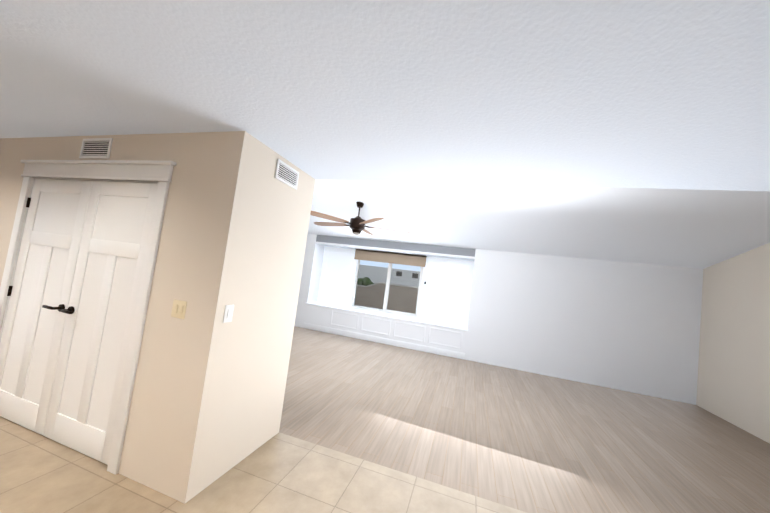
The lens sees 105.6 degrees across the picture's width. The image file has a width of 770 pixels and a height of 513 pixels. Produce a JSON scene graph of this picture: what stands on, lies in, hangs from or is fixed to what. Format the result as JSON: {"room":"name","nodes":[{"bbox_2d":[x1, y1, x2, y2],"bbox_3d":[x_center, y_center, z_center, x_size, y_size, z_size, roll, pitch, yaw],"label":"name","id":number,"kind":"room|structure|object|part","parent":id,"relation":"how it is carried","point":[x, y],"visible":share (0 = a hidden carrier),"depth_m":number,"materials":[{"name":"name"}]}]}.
{"room":"empty living room","nodes":[
{"label":"empty living room","id":0,"kind":"room"},
{"bbox_2d":[0,131,259,503],"bbox_3d":[-2.931,0.162,2.517,3.859,2.450,0.180,6,-4,17],"label":"wall","id":1,"kind":"structure","parent":0,"point":[149,288],"depth_m":2.19,"materials":[{"name":"beige paint"}]},
{"bbox_3d":[-2.548,0.317,2.382,1.850,2.220,0.145,6,-4,17],"label":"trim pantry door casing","id":2,"kind":"part","parent":1,"relation":"part of","materials":[{"name":"white wood"}]},
{"bbox_2d":[79,137,113,158],"bbox_3d":[-2.405,-0.899,2.430,0.360,0.170,0.012,6,-4,17],"label":"air vent","id":3,"kind":"object","parent":1,"relation":"in","point":[92,147],"depth_m":2.42,"materials":[{"name":"white metal"}]},
{"bbox_2d":[204,142,311,488],"bbox_3d":[-1.019,0.394,2.403,0.111,2.450,0.720,6,-4,17],"label":"wall","id":4,"kind":"structure","parent":0,"point":[268,277],"depth_m":2.34,"materials":[{"name":"beige paint"}]},
{"bbox_2d":[274,158,299,189],"bbox_3d":[-0.828,-0.693,2.485,0.012,0.160,0.300,6,-4,17],"label":"air vent","id":5,"kind":"object","parent":4,"relation":"in","point":[285,174],"depth_m":2.47,"materials":[{"name":"white metal"}]},
{"bbox_2d":[276,177,314,433],"bbox_3d":[-2.615,-0.372,3.386,3.850,3.700,0.100,6,-4,17],"label":"wall","id":6,"kind":"structure","parent":0,"point":[313,180],"depth_m":2.81,"materials":[{"name":"beige paint"}]},
{"bbox_2d":[0,0,769,191],"bbox_3d":[-1.022,-1.122,-1.037,9.600,0.140,7.800,6,-4,17],"label":"ceiling","id":7,"kind":"structure","parent":0,"point":[665,94],"depth_m":1.33,"materials":[{"name":"grey paint"}]},
{"bbox_2d":[0,326,769,512],"bbox_3d":[-0.652,1.654,1.134,9.600,0.120,12.700,6,-4,17],"label":"floor","id":8,"kind":"structure","parent":0,"point":[525,441],"depth_m":2.83,"materials":[{"name":"brown wood"}]},
{"bbox_2d":[294,234,702,404],"bbox_3d":[1.342,0.361,6.971,9.450,3.700,0.690,6,-4,17],"label":"wall","id":9,"kind":"structure","parent":0,"point":[629,327],"depth_m":6.01,"materials":[{"name":"white paint"}]},
{"bbox_2d":[303,242,474,358],"bbox_3d":[0.021,0.945,7.233,4.000,2.250,0.515,6,-4,17],"label":"window","id":10,"kind":"structure","parent":9,"relation":"in","point":[449,353],"depth_m":7.01,"materials":[{"name":"white wood"}]},
{"bbox_2d":[354,249,427,283],"bbox_3d":[0.114,0.242,7.485,1.950,0.698,0.080,6,-4,17],"label":"window blind","id":11,"kind":"object","parent":10,"relation":"attached to","point":[393,258],"visible":1,"depth_m":7.45,"materials":[{"name":"beige fabric"}]},
{"bbox_2d":[308,179,769,268],"bbox_3d":[0.813,-0.937,5.045,9.600,1.350,4.920,6,-4,17],"label":"ceiling","id":12,"kind":"structure","parent":0,"point":[693,228],"depth_m":4.76,"materials":[{"name":"white paint"}]},
{"bbox_2d":[310,202,410,234],"bbox_3d":[-0.512,-0.706,5.538,2.024,0.611,1.990,6,-4,17],"label":"ceiling fan","id":13,"kind":"object","parent":12,"relation":"hanging from","point":[356,225],"visible":0.98,"depth_m":5.36,"materials":[{"name":"brown metal"}]},
{"bbox_2d":[696,243,769,442],"bbox_3d":[4.204,0.243,-0.227,0.150,3.700,12.850,6,-4,17],"label":"wall","id":14,"kind":"structure","parent":0,"point":[733,384],"depth_m":4.52,"materials":[{"name":"beige paint"}]},
{"label":"outside","id":15,"kind":"structure","parent":0,"visible":0},
{"bbox_3d":[5.000,3.704,21.414,32.000,0.120,29.600,6,-4,17],"label":"ground","id":16,"kind":"structure","parent":15,"visible":0},
{"bbox_2d":[357,277,373,285],"bbox_3d":[-0.985,1.549,12.084,1.050,1.440,0.418,6,-4,17],"label":"bush","id":17,"kind":"object","parent":16,"relation":"on","point":[361,281],"depth_m":11.94,"materials":[{"name":"green plant"}]},
{"bbox_2d":[354,282,418,313],"bbox_3d":[0.798,1.713,10.390,26.000,1.335,0.240,6,-4,17],"label":"wall","id":18,"kind":"structure","parent":16,"relation":"on","point":[367,291],"depth_m":10.49,"materials":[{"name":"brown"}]},
{"bbox_2d":[358,265,419,286],"bbox_3d":[1.869,3.522,47.266,23.000,2.850,6.030,6,-4,17],"label":"house","id":19,"kind":"structure","parent":16,"relation":"on","point":[372,271],"depth_m":44.42,"materials":[{"name":"grey paint"}]}
]}

